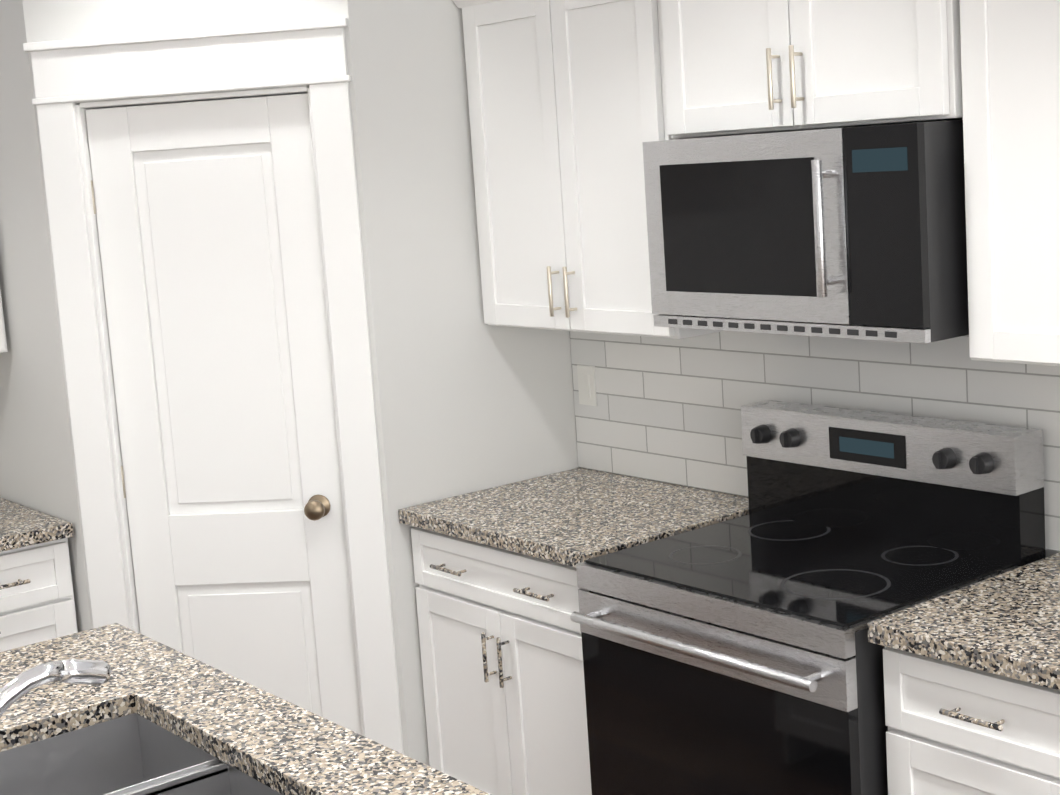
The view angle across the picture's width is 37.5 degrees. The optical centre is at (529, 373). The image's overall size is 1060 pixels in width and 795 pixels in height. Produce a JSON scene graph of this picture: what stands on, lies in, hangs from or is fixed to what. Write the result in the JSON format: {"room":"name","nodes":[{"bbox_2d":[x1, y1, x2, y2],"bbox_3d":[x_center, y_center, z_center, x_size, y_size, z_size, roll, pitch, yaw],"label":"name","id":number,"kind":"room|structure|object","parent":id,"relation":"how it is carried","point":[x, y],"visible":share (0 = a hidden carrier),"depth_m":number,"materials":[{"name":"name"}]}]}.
{"room":"kitchen","nodes":[
{"label":"kitchen","id":0,"kind":"room"},
{"bbox_2d":[0,0,578,765],"bbox_3d":[-0.787,-0.128,4.652,1.290,2.740,1.290,-10,10,-38],"label":"wall","id":1,"kind":"structure","parent":0,"point":[468,400],"depth_m":4.24,"materials":[{"name":"grey paint"}]},
{"bbox_2d":[23,18,403,753],"bbox_3d":[-0.817,0.197,4.257,0.865,2.212,0.142,-3,8,7],"label":"door frame","id":2,"kind":"structure","parent":1,"relation":"attached to","point":[309,56],"depth_m":4.14,"materials":[{"name":"white paint"}]},
{"bbox_2d":[85,93,362,735],"bbox_3d":[-0.820,0.286,4.241,0.622,2.024,0.105,-3,8,7],"label":"pantry door","id":3,"kind":"structure","parent":1,"relation":"in","point":[206,212],"depth_m":4.23,"materials":[{"name":"white paint"}]},
{"bbox_2d":[757,118,1059,556],"bbox_3d":[0.597,-0.135,4.038,0.115,2.740,3.972,-10,10,-38],"label":"wall","id":4,"kind":"structure","parent":0,"point":[1048,553],"depth_m":3.55,"materials":[{"name":"grey paint"}]},
{"bbox_2d":[452,0,756,338],"bbox_3d":[0.182,-0.582,4.062,0.374,0.928,0.765,-10,10,-38],"label":"upper cabinet","id":5,"kind":"object","parent":4,"relation":"attached to","point":[567,107],"visible":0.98,"depth_m":3.96,"materials":[{"name":"white paint"}]},
{"bbox_2d":[661,0,962,137],"bbox_3d":[0.656,-0.841,3.390,0.384,0.605,0.890,-10,10,-38],"label":"upper cabinet","id":6,"kind":"object","parent":4,"relation":"attached to","point":[731,67],"visible":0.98,"depth_m":3.29,"materials":[{"name":"white paint"}]},
{"bbox_2d":[642,120,968,343],"bbox_3d":[0.658,-0.320,3.435,0.467,0.428,0.774,-10,10,-38],"label":"microwave","id":7,"kind":"object","parent":6,"relation":"attached to","point":[853,233],"visible":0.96,"depth_m":3.22,"materials":[{"name":"silver metal"}]},
{"bbox_2d":[570,331,1059,551],"bbox_3d":[0.889,0.133,3.623,0.008,0.456,2.436,-10,10,-38],"label":"tile backsplash","id":8,"kind":"structure","parent":4,"relation":"attached to","point":[667,410],"depth_m":4.02,"materials":[{"name":"white tile"}]},
{"bbox_2d":[577,365,596,405],"bbox_3d":[0.163,0.035,4.509,0.010,0.115,0.072,-10,10,-38],"label":"outlet","id":9,"kind":"object","parent":8,"relation":"attached to","point":[587,384],"visible":1,"depth_m":4.50,"materials":[{"name":"white plastic"}]},
{"bbox_2d":[960,0,1059,365],"bbox_3d":[1.211,-0.471,2.776,0.374,0.928,0.875,-10,10,-38],"label":"upper cabinet","id":10,"kind":"object","parent":4,"relation":"attached to","point":[1010,59],"visible":1,"depth_m":2.96,"materials":[{"name":"white paint"}]},
{"bbox_3d":[-0.594,1.880,0.351,9.191,0.060,9.500,-10,10,-38],"label":"floor","id":11,"kind":"structure","parent":0,"visible":0},
{"bbox_2d":[0,497,77,651],"bbox_3d":[-1.730,0.897,4.389,0.766,0.914,0.658,-10,10,-38],"label":"base cabinet","id":12,"kind":"object","parent":11,"relation":"on","point":[37,603],"visible":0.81,"depth_m":4.29,"materials":[{"name":"white paint"}]},
{"bbox_2d":[0,623,490,794],"bbox_3d":[-0.637,1.125,2.242,1.100,0.914,2.040,-10,10,-38],"label":"kitchen island","id":13,"kind":"object","parent":11,"relation":"on","point":[278,744],"visible":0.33,"depth_m":2.73,"materials":[{"name":"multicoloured stone"}]},
{"bbox_2d":[0,632,110,715],"bbox_3d":[-0.800,0.515,2.444,0.302,0.255,0.062,-10,10,-38],"label":"faucet","id":14,"kind":"object","parent":13,"relation":"on","point":[73,671],"visible":1,"depth_m":2.46,"materials":[{"name":"silver metal"}]},
{"bbox_2d":[0,713,281,794],"bbox_3d":[-0.648,0.772,2.498,0.412,0.209,0.712,-10,10,-38],"label":"sink","id":15,"kind":"object","parent":13,"relation":"in","point":[134,754],"visible":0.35,"depth_m":2.77,"materials":[{"name":"silver metal"}]},
{"bbox_2d":[398,467,748,794],"bbox_3d":[0.165,0.800,4.164,0.658,0.914,0.775,-10,10,-38],"label":"base cabinet","id":16,"kind":"object","parent":11,"relation":"on","point":[497,600],"visible":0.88,"depth_m":4.00,"materials":[{"name":"white paint"}]},
{"bbox_2d":[570,400,1045,794],"bbox_3d":[0.605,0.729,3.484,0.720,1.185,0.784,-10,10,-38],"label":"range","id":17,"kind":"object","parent":11,"relation":"on","point":[741,655],"visible":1,"depth_m":3.36,"materials":[{"name":"silver metal"}]},
{"bbox_2d":[867,553,1059,794],"bbox_3d":[1.192,0.911,2.881,0.658,0.914,0.876,-10,10,-38],"label":"base cabinet","id":18,"kind":"object","parent":11,"relation":"on","point":[971,673],"visible":1,"depth_m":2.88,"materials":[{"name":"white paint"}]},
{"bbox_3d":[-3.374,0.208,3.512,9.191,2.740,0.115,-10,10,-38],"label":"wall","id":19,"kind":"structure","parent":0,"visible":0},
{"bbox_2d":[0,289,7,352],"bbox_3d":[-1.902,-0.476,4.315,0.740,0.928,0.374,-10,10,-38],"label":"upper cabinet","id":20,"kind":"object","parent":19,"relation":"attached to","point":[3,345],"visible":0.91,"depth_m":4.48,"materials":[{"name":"white paint"}]}
]}

